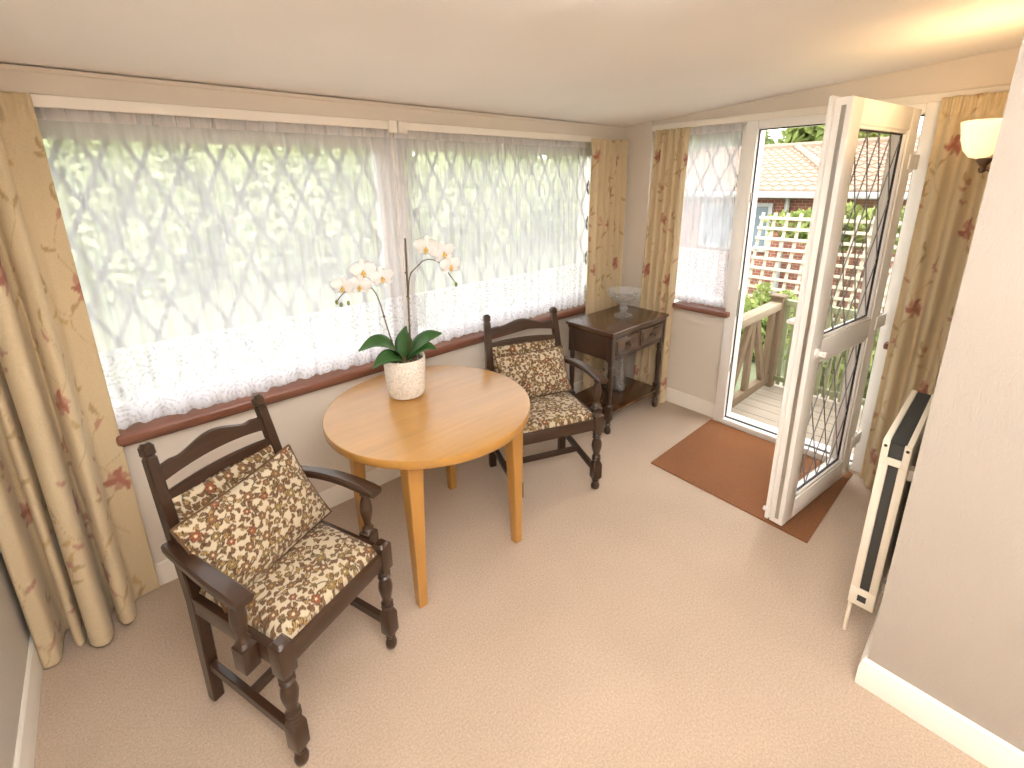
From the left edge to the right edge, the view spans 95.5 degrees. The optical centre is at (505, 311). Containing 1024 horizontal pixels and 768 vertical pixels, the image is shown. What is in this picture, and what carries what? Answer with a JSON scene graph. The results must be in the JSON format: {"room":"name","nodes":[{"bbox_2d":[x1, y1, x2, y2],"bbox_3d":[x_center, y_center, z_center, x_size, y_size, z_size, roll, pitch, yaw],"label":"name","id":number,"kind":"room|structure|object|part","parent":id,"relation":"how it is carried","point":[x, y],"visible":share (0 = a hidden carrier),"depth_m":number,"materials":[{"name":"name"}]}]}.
{"room":"sunroom","nodes":[
{"label":"sunroom","id":0,"kind":"room"},
{"bbox_2d":[0,551,29,767],"bbox_3d":[-0.401,0.506,-0.300,0.227,2.600,4.695,-14,20,-39],"label":"wall","id":1,"kind":"structure","parent":0,"point":[14,630],"depth_m":1.51,"materials":[{"name":"beige paint"}]},
{"bbox_2d":[13,633,42,767],"bbox_3d":[-0.287,1.682,0.110,0.016,0.110,4.695,-14,20,-39],"label":"baseboard","id":2,"kind":"structure","parent":1,"relation":"attached to","point":[24,757],"depth_m":1.51,"materials":[{"name":"white paint"}]},
{"bbox_2d":[123,133,590,563],"bbox_3d":[-0.591,-0.175,2.722,4.000,2.300,0.225,-14,20,-39],"label":"wall","id":3,"kind":"structure","parent":0,"point":[297,421],"depth_m":2.33,"materials":[{"name":"beige paint"}]},
{"bbox_2d":[30,94,396,132],"bbox_3d":[-1.188,-0.761,1.791,1.695,0.059,0.025,-14,20,-39],"label":"track","id":4,"kind":"object","parent":3,"relation":"attached to","point":[45,101],"visible":1,"depth_m":1.79,"materials":[{"name":"white paint"}]},
{"bbox_2d":[0,91,159,669],"bbox_3d":[-1.607,0.312,1.594,0.192,2.000,0.384,13,21,42],"label":"curtain","id":5,"kind":"object","parent":4,"relation":"hanging from","point":[75,549],"visible":1,"depth_m":1.64,"materials":[{"name":"fabric"}]},
{"bbox_2d":[34,107,404,429],"bbox_3d":[-1.079,-0.215,2.081,1.352,1.206,0.032,-14,20,-39],"label":"curtain","id":6,"kind":"object","parent":4,"relation":"hanging from","point":[207,253],"visible":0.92,"depth_m":1.97,"materials":[{"name":"fabric"}]},
{"bbox_2d":[0,63,624,138],"bbox_3d":[-0.483,-1.014,2.404,3.623,0.084,0.059,-14,20,-39],"label":"trim","id":7,"kind":"structure","parent":3,"relation":"attached to","point":[13,78],"depth_m":1.90,"materials":[{"name":"beige paint"}]},
{"bbox_2d":[116,134,592,446],"bbox_3d":[-0.406,-0.356,2.709,3.370,1.250,0.178,-14,20,-39],"label":"window","id":8,"kind":"structure","parent":3,"relation":"in","point":[138,432],"depth_m":2.30,"materials":[{"name":"white plastic"}]},
{"bbox_3d":[-0.337,0.208,2.890,3.250,0.065,0.138,-14,20,-39],"label":"sill","id":9,"kind":"part","parent":8,"relation":"part of","materials":[{"name":"brown wood"}]},
{"bbox_2d":[154,379,582,585],"bbox_3d":[-0.463,0.896,2.950,3.623,0.110,0.016,-14,20,-39],"label":"baseboard","id":10,"kind":"structure","parent":3,"relation":"attached to","point":[165,569],"depth_m":2.56,"materials":[{"name":"white paint"}]},
{"bbox_2d":[397,121,624,141],"bbox_3d":[0.178,-1.102,2.930,1.910,0.059,0.025,-14,20,-39],"label":"track","id":11,"kind":"object","parent":3,"relation":"attached to","point":[403,127],"visible":0.84,"depth_m":2.68,"materials":[{"name":"white paint"}]},
{"bbox_2d":[392,131,587,344],"bbox_3d":[0.016,-0.488,2.995,1.532,1.206,0.033,-14,20,-39],"label":"curtain","id":12,"kind":"object","parent":11,"relation":"hanging from","point":[512,210],"visible":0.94,"depth_m":2.89,"materials":[{"name":"fabric"}]},
{"bbox_2d":[582,138,627,390],"bbox_3d":[0.773,-0.284,3.617,0.429,1.985,0.061,-14,20,-39],"label":"curtain","id":13,"kind":"object","parent":11,"relation":"hanging from","point":[609,156],"visible":0.66,"depth_m":3.51,"materials":[{"name":"fabric"}]},
{"bbox_2d":[34,395,987,767],"bbox_3d":[0.961,1.437,1.343,4.000,0.120,4.950,-14,20,-39],"label":"floor","id":14,"kind":"structure","parent":0,"point":[644,618],"depth_m":1.73,"materials":[{"name":"beige carpet"}]},
{"bbox_2d":[137,394,398,766],"bbox_3d":[-0.773,0.844,1.593,0.581,0.949,0.559,7,17,26],"label":"chair","id":15,"kind":"object","parent":14,"relation":"on","point":[275,620],"visible":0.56,"depth_m":1.48,"materials":[{"name":"brown wood"}]},
{"bbox_3d":[-1.050,0.870,1.518,0.166,0.949,0.043,10,19,33],"label":"leg","id":16,"kind":"part","parent":15,"relation":"part of","materials":[{"name":"brown wood"}]},
{"bbox_3d":[-0.878,0.751,1.337,0.431,0.052,0.058,8,18,29],"label":"armrest","id":17,"kind":"part","parent":15,"relation":"part of","materials":[{"name":"brown wood"}]},
{"bbox_3d":[-1.005,0.447,1.604,0.041,0.086,0.368,7,17,26],"label":"crest rail","id":18,"kind":"part","parent":15,"relation":"part of","materials":[{"name":"brown wood"}]},
{"bbox_3d":[-0.985,0.535,1.618,0.032,0.047,0.368,7,17,26],"label":"rail","id":19,"kind":"part","parent":15,"relation":"part of","materials":[{"name":"brown wood"}]},
{"bbox_3d":[-0.939,0.685,1.637,0.108,0.276,0.352,7,17,26],"label":"backrest","id":20,"kind":"part","parent":15,"relation":"part of","materials":[{"name":"fabric"}]},
{"bbox_3d":[-0.821,0.955,1.411,0.390,0.062,0.034,7,17,26],"label":"seat rail","id":21,"kind":"part","parent":15,"relation":"part of","materials":[{"name":"brown wood"}]},
{"bbox_2d":[169,444,331,612],"bbox_3d":[-0.822,0.700,1.561,0.174,0.311,0.458,6,17,23],"label":"cushion","id":22,"kind":"object","parent":15,"relation":"on","point":[248,528],"visible":0.94,"depth_m":1.51,"materials":[{"name":"fabric"}]},
{"bbox_3d":[-0.869,0.773,1.856,0.166,0.949,0.043,5,16,20],"label":"leg","id":23,"kind":"part","parent":15,"relation":"part of","materials":[{"name":"brown wood"}]},
{"bbox_3d":[-0.718,0.855,1.567,0.410,0.047,0.396,7,17,26],"label":"seat","id":24,"kind":"part","parent":15,"relation":"part of","materials":[{"name":"fabric"}]},
{"bbox_3d":[-0.627,1.149,1.363,0.051,0.478,0.052,7,17,26],"label":"leg","id":25,"kind":"part","parent":15,"relation":"part of","materials":[{"name":"brown wood"}]},
{"bbox_3d":[-0.535,0.928,1.490,0.034,0.062,0.370,7,17,26],"label":"seat rail","id":26,"kind":"part","parent":15,"relation":"part of","materials":[{"name":"brown wood"}]},
{"bbox_3d":[-0.654,0.632,1.754,0.431,0.052,0.058,6,17,24],"label":"armrest","id":27,"kind":"part","parent":15,"relation":"part of","materials":[{"name":"brown wood"}]},
{"bbox_3d":[-0.633,0.855,1.762,0.390,0.062,0.034,7,17,26],"label":"seat rail","id":28,"kind":"part","parent":15,"relation":"part of","materials":[{"name":"brown wood"}]},
{"bbox_3d":[-0.440,1.048,1.713,0.051,0.478,0.052,7,17,26],"label":"leg","id":29,"kind":"part","parent":15,"relation":"part of","materials":[{"name":"brown wood"}]},
{"bbox_2d":[323,366,529,608],"bbox_3d":[-0.341,0.773,2.225,0.920,0.731,0.920,-14,20,-39],"label":"round table","id":30,"kind":"object","parent":14,"relation":"on","point":[462,414],"visible":0.92,"depth_m":1.97,"materials":[{"name":"brown wood"}]},
{"bbox_3d":[-0.711,0.786,2.265,0.070,0.698,0.070,-14,20,-39],"label":"leg","id":31,"kind":"part","parent":30,"relation":"part of","materials":[{"name":"brown wood"}]},
{"bbox_2d":[330,235,460,399],"bbox_3d":[-0.484,0.034,2.120,0.557,0.754,0.207,-8,17,-23],"label":"potted orchid","id":32,"kind":"object","parent":30,"relation":"on","point":[404,367],"visible":1,"depth_m":2.09,"materials":[{"name":"plant"}]},
{"bbox_3d":[-0.692,-0.112,1.979,0.104,0.086,0.018,-2,16,-2],"label":"flower","id":33,"kind":"part","parent":32,"relation":"part of","materials":[{"name":"white plant"}]},
{"bbox_3d":[-0.627,-0.118,1.994,0.104,0.084,0.018,-3,16,-7],"label":"flower","id":34,"kind":"part","parent":32,"relation":"part of","materials":[{"name":"white plant"}]},
{"bbox_3d":[-0.609,-0.181,1.981,0.113,0.091,0.019,-6,16,-18],"label":"flower","id":35,"kind":"part","parent":32,"relation":"part of","materials":[{"name":"white plant"}]},
{"bbox_3d":[-0.535,-0.153,2.006,0.104,0.086,0.018,-9,17,-25],"label":"flower","id":36,"kind":"part","parent":32,"relation":"part of","materials":[{"name":"white plant"}]},
{"bbox_3d":[-0.474,0.302,2.204,0.194,0.193,0.194,-14,20,-39],"label":"pot","id":37,"kind":"part","parent":32,"relation":"part of","materials":[{"name":"ceramic"}]},
{"bbox_3d":[-0.345,-0.286,2.028,0.112,0.093,0.019,-1,16,0],"label":"flower","id":38,"kind":"part","parent":32,"relation":"part of","materials":[{"name":"white plant"}]},
{"bbox_3d":[-0.276,-0.267,2.050,0.110,0.092,0.019,-9,18,-28],"label":"flower","id":39,"kind":"part","parent":32,"relation":"part of","materials":[{"name":"white plant"}]},
{"bbox_3d":[-0.248,-0.211,2.073,0.102,0.084,0.018,-8,17,-23],"label":"flower","id":40,"kind":"part","parent":32,"relation":"part of","materials":[{"name":"white plant"}]},
{"bbox_3d":[-0.357,0.889,1.872,0.070,0.698,0.070,-14,20,-39],"label":"leg","id":41,"kind":"part","parent":30,"relation":"part of","materials":[{"name":"brown wood"}]},
{"bbox_3d":[-0.317,0.688,2.593,0.070,0.698,0.070,-14,20,-39],"label":"leg","id":42,"kind":"part","parent":30,"relation":"part of","materials":[{"name":"brown wood"}]},
{"bbox_3d":[0.036,0.791,2.200,0.070,0.698,0.070,-14,20,-39],"label":"leg","id":43,"kind":"part","parent":30,"relation":"part of","materials":[{"name":"brown wood"}]},
{"bbox_2d":[483,307,607,497],"bbox_3d":[0.190,0.518,2.705,0.648,0.949,0.581,-6,16,-19],"label":"chair","id":44,"kind":"object","parent":14,"relation":"on","point":[562,415],"visible":0.47,"depth_m":2.66,"materials":[{"name":"brown wood"}]},
{"bbox_3d":[-0.097,0.491,2.821,0.050,0.949,0.167,-4,16,-11],"label":"leg","id":45,"kind":"part","parent":44,"relation":"part of","materials":[{"name":"brown wood"}]},
{"bbox_3d":[0.097,0.087,2.833,0.427,0.086,0.041,-6,16,-19],"label":"crest rail","id":46,"kind":"part","parent":44,"relation":"part of","materials":[{"name":"brown wood"}]},
{"bbox_3d":[0.060,0.835,2.450,0.060,0.478,0.051,-6,16,-19],"label":"leg","id":47,"kind":"part","parent":44,"relation":"part of","materials":[{"name":"brown wood"}]},
{"bbox_3d":[0.106,0.177,2.838,0.427,0.047,0.032,-6,16,-19],"label":"rail","id":48,"kind":"part","parent":44,"relation":"part of","materials":[{"name":"brown wood"}]},
{"bbox_3d":[0.125,0.334,2.834,0.408,0.276,0.108,-6,16,-19],"label":"backrest","id":49,"kind":"part","parent":44,"relation":"part of","materials":[{"name":"fabric"}]},
{"bbox_2d":[495,345,571,398],"bbox_3d":[0.166,0.369,2.727,0.441,0.266,0.158,-7,17,-21],"label":"cushion","id":50,"kind":"object","parent":44,"relation":"on","point":[543,372],"visible":0.81,"depth_m":2.69,"materials":[{"name":"fabric"}]},
{"bbox_3d":[0.335,0.442,2.970,0.050,0.949,0.167,-9,17,-27],"label":"leg","id":51,"kind":"part","parent":44,"relation":"part of","materials":[{"name":"brown wood"}]},
{"bbox_3d":[0.211,0.538,2.650,0.459,0.047,0.410,-6,16,-19],"label":"seat","id":52,"kind":"part","parent":44,"relation":"part of","materials":[{"name":"fabric"}]},
{"bbox_3d":[0.282,0.640,2.478,0.429,0.062,0.034,-6,16,-19],"label":"seat rail","id":53,"kind":"part","parent":44,"relation":"part of","materials":[{"name":"brown wood"}]},
{"bbox_3d":[0.432,0.561,2.752,0.039,0.062,0.390,-6,16,-19],"label":"seat rail","id":54,"kind":"part","parent":44,"relation":"part of","materials":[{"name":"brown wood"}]},
{"bbox_3d":[0.457,0.337,2.744,0.067,0.052,0.431,-8,17,-22],"label":"armrest","id":55,"kind":"part","parent":44,"relation":"part of","materials":[{"name":"brown wood"}]},
{"bbox_3d":[0.508,0.785,2.604,0.060,0.478,0.051,-6,16,-19],"label":"leg","id":56,"kind":"part","parent":44,"relation":"part of","materials":[{"name":"brown wood"}]},
{"bbox_2d":[566,304,668,434],"bbox_3d":[0.823,0.405,3.442,0.674,0.750,0.428,-14,20,-39],"label":"side table","id":57,"kind":"object","parent":14,"relation":"on","point":[603,335],"visible":0.93,"depth_m":3.29,"materials":[{"name":"brown wood"}]},
{"bbox_3d":[0.483,0.449,3.391,0.046,0.704,0.046,-14,20,-39],"label":"leg","id":58,"kind":"part","parent":57,"relation":"part of","materials":[{"name":"brown wood"}]},
{"bbox_3d":[0.580,0.223,3.191,0.016,0.164,0.330,-14,20,-39],"label":"panel","id":59,"kind":"part","parent":57,"relation":"part of","materials":[{"name":"brown wood"}]},
{"bbox_3d":[0.702,0.513,3.147,0.046,0.704,0.046,-14,20,-39],"label":"leg","id":60,"kind":"part","parent":57,"relation":"part of","materials":[{"name":"brown wood"}]},
{"bbox_2d":[603,356,626,391],"bbox_3d":[0.841,0.433,3.548,0.158,0.318,0.158,6,17,24],"label":"glass vase","id":61,"kind":"object","parent":57,"relation":"on","point":[625,357],"visible":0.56,"depth_m":3.54,"materials":[{"name":"glass"}]},
{"bbox_2d":[575,375,655,414],"bbox_3d":[0.820,0.620,3.510,0.630,0.020,0.370,-14,20,-39],"label":"shelf","id":62,"kind":"object","parent":57,"relation":"attached to","point":[635,390],"depth_m":3.47,"materials":[{"name":"brown wood"}]},
{"bbox_3d":[0.931,0.337,3.765,0.046,0.704,0.046,-14,20,-39],"label":"leg","id":63,"kind":"part","parent":57,"relation":"part of","materials":[{"name":"brown wood"}]},
{"bbox_2d":[607,286,642,317],"bbox_3d":[0.853,-0.061,3.354,0.243,0.194,0.243,-6,16,-18],"label":"glass bowl","id":64,"kind":"object","parent":57,"relation":"on","point":[622,302],"visible":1,"depth_m":3.34,"materials":[{"name":"clear glass"}]},
{"bbox_3d":[0.771,0.204,3.207,0.267,0.116,0.170,-14,20,-39],"label":"drawer","id":65,"kind":"part","parent":57,"relation":"part of","materials":[{"name":"brown wood"}]},
{"bbox_3d":[0.926,0.198,3.257,0.590,0.164,0.018,-14,20,-39],"label":"rail","id":66,"kind":"part","parent":57,"relation":"part of","materials":[{"name":"brown wood"}]},
{"bbox_3d":[0.996,0.148,3.395,0.267,0.116,0.170,-14,20,-39],"label":"drawer","id":67,"kind":"part","parent":57,"relation":"part of","materials":[{"name":"brown wood"}]},
{"bbox_3d":[1.150,0.401,3.521,0.046,0.704,0.046,-14,20,-39],"label":"leg","id":68,"kind":"part","parent":57,"relation":"part of","materials":[{"name":"brown wood"}]},
{"bbox_2d":[651,419,852,542],"bbox_3d":[1.475,0.953,2.818,0.828,0.007,0.877,-14,20,-39],"label":"doormat","id":69,"kind":"object","parent":14,"relation":"on","point":[733,465],"visible":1,"depth_m":2.80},
{"bbox_2d":[0,0,1023,126],"bbox_3d":[0.923,-0.887,0.735,4.150,0.558,5.000,-14,20,-39],"label":"ceiling","id":70,"kind":"structure","parent":0,"point":[619,63],"depth_m":1.60,"materials":[{"name":"white paint"}]},
{"bbox_2d":[621,46,1020,402],"bbox_3d":[1.709,-0.368,3.047,0.250,2.420,2.245,-14,20,-39],"label":"wall","id":71,"kind":"structure","parent":0,"point":[696,338],"depth_m":3.36,"materials":[{"name":"beige paint"}]},
{"bbox_2d":[633,127,690,402],"bbox_3d":[1.138,-0.283,3.498,0.067,2.035,0.321,-14,20,-39],"label":"curtain","id":72,"kind":"object","parent":71,"relation":"hanging from","point":[671,146],"visible":0.8,"depth_m":3.41,"materials":[{"name":"fabric"}]},
{"bbox_2d":[665,387,714,417],"bbox_3d":[1.325,0.670,3.652,0.016,0.110,0.665,-14,20,-39],"label":"baseboard","id":73,"kind":"structure","parent":71,"relation":"attached to","point":[705,407],"depth_m":3.55,"materials":[{"name":"white paint"}]},
{"bbox_2d":[672,124,746,317],"bbox_3d":[1.324,-0.633,3.290,0.185,1.245,0.695,-14,20,-39],"label":"window","id":74,"kind":"structure","parent":71,"relation":"in","point":[692,306],"depth_m":3.19,"materials":[{"name":"white plastic"}]},
{"bbox_3d":[1.418,-0.021,3.336,0.155,0.037,0.405,-14,20,-39],"label":"sill","id":75,"kind":"part","parent":74,"relation":"part of","materials":[{"name":"brown wood"}]},
{"bbox_2d":[674,123,743,307],"bbox_3d":[1.373,-0.633,3.217,0.025,1.216,0.385,-14,20,-39],"label":"curtain","id":76,"kind":"object","parent":74,"relation":"hanging from","point":[714,151],"visible":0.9,"depth_m":3.19,"materials":[{"name":"fabric"}]},
{"bbox_2d":[713,101,941,472],"bbox_3d":[1.839,-0.113,2.841,0.150,2.035,0.903,-14,20,-39],"label":"door frame","id":77,"kind":"structure","parent":71,"relation":"attached to","point":[755,130],"depth_m":2.89,"materials":[{"name":"white plastic"}]},
{"bbox_3d":[1.559,-0.165,3.094,0.013,1.210,0.006,-14,20,-39],"label":"strike plate","id":78,"kind":"part","parent":77,"relation":"part of","materials":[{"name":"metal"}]},
{"bbox_2d":[652,85,1010,130],"bbox_3d":[1.678,-1.145,2.689,0.055,0.040,1.840,-14,20,-39],"label":"trim","id":79,"kind":"structure","parent":71,"relation":"attached to","point":[936,97],"depth_m":2.64,"materials":[{"name":"white paint"}]},
{"bbox_2d":[763,96,921,525],"bbox_3d":[1.667,0.038,2.307,0.863,1.976,0.188,-11,19,-33],"label":"door","id":80,"kind":"structure","parent":71,"relation":"in","point":[811,344],"depth_m":2.19,"materials":[{"name":"white plastic"}]},
{"bbox_3d":[1.375,0.064,2.187,0.130,0.200,0.064,-11,19,-33],"label":"handle","id":81,"kind":"part","parent":80,"relation":"part of","materials":[{"name":"white plastic"}]},
{"bbox_2d":[883,342,888,348],"bbox_3d":[2.176,0.209,2.445,0.080,0.035,0.292,-14,20,-39],"label":"trim","id":82,"kind":"structure","parent":71,"relation":"attached to","point":[886,344],"depth_m":2.52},
{"bbox_2d":[860,90,1009,488],"bbox_3d":[2.110,0.020,2.328,0.119,2.045,0.259,-13,19,-37],"label":"curtain","id":83,"kind":"object","parent":71,"relation":"hanging from","point":[953,188],"visible":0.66,"depth_m":2.27,"materials":[{"name":"fabric"}]},
{"bbox_2d":[868,35,1023,751],"bbox_3d":[2.596,0.138,0.833,1.488,2.600,2.555,-14,20,-39],"label":"wall","id":84,"kind":"structure","parent":0,"point":[950,622],"depth_m":1.31,"materials":[{"name":"paint"}]},
{"bbox_2d":[842,390,932,629],"bbox_3d":[1.530,0.793,1.836,0.568,0.837,0.101,-15,21,-40],"label":"wall heater","id":85,"kind":"object","parent":84,"relation":"attached to","point":[900,448],"visible":0.94,"depth_m":1.66,"materials":[{"name":"beige metal"}]},
{"bbox_3d":[1.323,1.067,1.728,0.010,0.075,0.078,-15,21,-40],"label":"plate","id":86,"kind":"part","parent":85,"relation":"part of","materials":[{"name":"white metal"}]},
{"bbox_3d":[1.507,0.719,1.847,0.560,0.675,0.026,-15,21,-40],"label":"panel","id":87,"kind":"part","parent":85,"relation":"part of","materials":[{"name":"white metal"}]},
{"bbox_3d":[1.312,0.483,1.565,0.012,0.087,0.078,-15,21,-40],"label":"frame","id":88,"kind":"part","parent":85,"relation":"part of","materials":[{"name":"white metal"}]},
{"bbox_3d":[1.542,0.729,1.809,0.560,0.675,0.024,-15,21,-40],"label":"panel","id":89,"kind":"part","parent":85,"relation":"part of","materials":[{"name":"white metal"}]},
{"bbox_3d":[1.498,0.389,1.758,0.560,0.016,0.018,-15,21,-40],"label":"rail","id":90,"kind":"part","parent":85,"relation":"part of","materials":[{"name":"metal"}]},
{"bbox_2d":[887,392,930,460],"bbox_3d":[1.516,0.417,1.739,0.557,0.056,0.044,-15,21,-40],"label":"grille","id":91,"kind":"object","parent":85,"relation":"attached to","point":[904,436],"depth_m":1.65,"materials":[{"name":"black metal"}]},
{"bbox_3d":[1.539,0.401,1.715,0.560,0.016,0.016,-15,21,-40],"label":"rail","id":92,"kind":"part","parent":85,"relation":"part of","materials":[{"name":"white metal"}]},
{"bbox_2d":[854,605,1023,767],"bbox_3d":[2.587,1.342,1.151,1.455,0.110,2.571,-14,20,-39],"label":"baseboard","id":93,"kind":"structure","parent":84,"relation":"attached to","point":[982,745],"depth_m":1.46,"materials":[{"name":"white paint"}]},
{"bbox_2d":[960,118,1002,172],"bbox_3d":[1.761,-0.589,1.724,0.276,0.213,0.144,-14,20,-39],"label":"wall lamp","id":94,"kind":"object","parent":84,"relation":"attached to","point":[979,137],"visible":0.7,"depth_m":1.65,"materials":[{"name":"white glass"}]},
{"bbox_3d":[1.779,-0.538,1.712,0.044,0.054,0.076,-14,20,-39],"label":"arm","id":95,"kind":"part","parent":94,"relation":"part of","materials":[{"name":"brown metal"}]},
{"label":"outside","id":96,"kind":"structure","parent":0,"visible":0},
{"bbox_2d":[734,323,878,404],"bbox_3d":[4.791,-2.322,17.404,90.000,0.100,60.000,-14,20,-39],"label":"ground","id":97,"kind":"structure","parent":96,"point":[753,366],"depth_m":6.07,"materials":[{"name":"green plant"}]},
{"bbox_2d":[739,282,797,360],"bbox_3d":[3.573,0.147,6.465,1.037,1.127,0.880,-2,16,-3],"label":"shrub","id":98,"kind":"object","parent":97,"relation":"on","point":[758,298],"visible":0.16,"depth_m":6.32,"materials":[{"name":"green plant"}]},
{"bbox_2d":[764,130,775,144],"bbox_3d":[9.825,-6.816,21.550,4.569,6.191,4.740,-14,20,-39],"label":"tree","id":99,"kind":"object","parent":97,"relation":"on","point":[768,140],"visible":0.02,"depth_m":19.53,"materials":[{"name":"green plant"}]},
{"bbox_2d":[759,206,811,244],"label":"climbing plant","id":100,"kind":"object","parent":97,"relation":"on","point":[807,213],"depth_m":7.51,"materials":[{"name":"green plant"}]},
{"bbox_2d":[731,382,862,453],"bbox_3d":[2.915,1.286,3.164,1.074,0.630,2.700,-14,20,-39],"label":"decking","id":101,"kind":"object","parent":97,"relation":"on","point":[764,405],"depth_m":3.77,"materials":[{"name":"beige wood"}]},
{"bbox_2d":[731,293,788,408],"bbox_3d":[2.054,0.647,3.950,0.994,1.470,0.120,-14,20,-39],"label":"deck railing","id":102,"kind":"object","parent":101,"relation":"on","point":[766,359],"visible":0.7,"depth_m":3.94,"materials":[{"name":"beige wood"}]},
{"bbox_3d":[2.017,0.687,3.930,0.890,0.075,0.055,-14,20,-39],"label":"rail","id":103,"kind":"part","parent":102,"relation":"part of","materials":[{"name":"beige wood"}]},
{"bbox_3d":[2.007,0.032,3.746,0.890,0.065,0.090,-14,20,-39],"label":"rail","id":104,"kind":"part","parent":102,"relation":"part of","materials":[{"name":"beige wood"}]},
{"bbox_3d":[2.384,0.565,4.225,0.120,1.470,0.120,-14,20,-39],"label":"post","id":105,"kind":"part","parent":102,"relation":"part of","materials":[{"name":"beige wood"}]},
{"bbox_2d":[774,299,864,403],"bbox_3d":[3.267,0.519,3.184,0.060,0.785,2.560,-14,20,-39],"label":"railing","id":106,"kind":"object","parent":101,"relation":"on","point":[789,303],"visible":0.16,"depth_m":3.91,"materials":[{"name":"beige wood"}]},
{"bbox_3d":[3.273,0.839,3.273,0.040,0.040,2.560,-14,20,-39],"label":"rail","id":107,"kind":"part","parent":106,"relation":"part of","materials":[{"name":"beige wood"}]},
{"bbox_3d":[3.261,0.168,3.087,0.060,0.055,2.560,-14,20,-39],"label":"rail","id":108,"kind":"part","parent":106,"relation":"part of","materials":[{"name":"white wood"}]},
{"bbox_2d":[724,134,919,322],"bbox_3d":[8.072,-1.743,8.860,6.020,3.243,10.700,-14,20,-39],"label":"house","id":109,"kind":"structure","parent":97,"relation":"on","point":[789,171],"depth_m":8.58,"materials":[{"name":"red brick"}]},
{"bbox_3d":[4.453,-1.667,9.084,0.015,0.780,1.230,-14,20,-39],"label":"pane","id":110,"kind":"part","parent":109,"relation":"part of","materials":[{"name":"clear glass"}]},
{"bbox_2d":[745,212,901,324],"bbox_3d":[4.628,-0.423,6.724,0.060,1.904,2.305,-14,20,-39],"label":"trellis","id":111,"kind":"object","parent":97,"relation":"on","point":[762,217],"visible":0.18,"depth_m":6.95,"materials":[{"name":"white wood"}]},
{"bbox_2d":[776,125,889,143],"bbox_3d":[13.467,-6.152,18.908,4.446,6.198,3.927,-14,20,-39],"label":"tree","id":112,"kind":"object","parent":97,"relation":"on","point":[810,133],"visible":0.08,"depth_m":18.39,"materials":[{"name":"green plant"}]},
{"bbox_2d":[819,304,879,405],"bbox_3d":[3.845,0.501,5.058,0.947,1.166,1.265,-14,20,-39],"label":"shrub","id":113,"kind":"object","parent":97,"relation":"on","point":[876,336],"visible":0.07,"depth_m":4.99,"materials":[{"name":"green plant"}]},
{"bbox_2d":[832,200,876,306],"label":"climbing plant","id":114,"kind":"object","parent":97,"relation":"on","point":[850,227],"depth_m":6.90,"materials":[{"name":"green plant"}]},
{"bbox_3d":[5.437,-0.425,7.171,0.576,1.705,0.208,8,18,30],"label":"stem","id":115,"kind":"part","parent":114,"relation":"part of","materials":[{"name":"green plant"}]},
{"bbox_2d":[893,206,904,252],"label":"climbing plant","id":116,"kind":"object","parent":97,"relation":"on","point":[902,211],"depth_m":6.57,"materials":[{"name":"green plant"}]}
]}

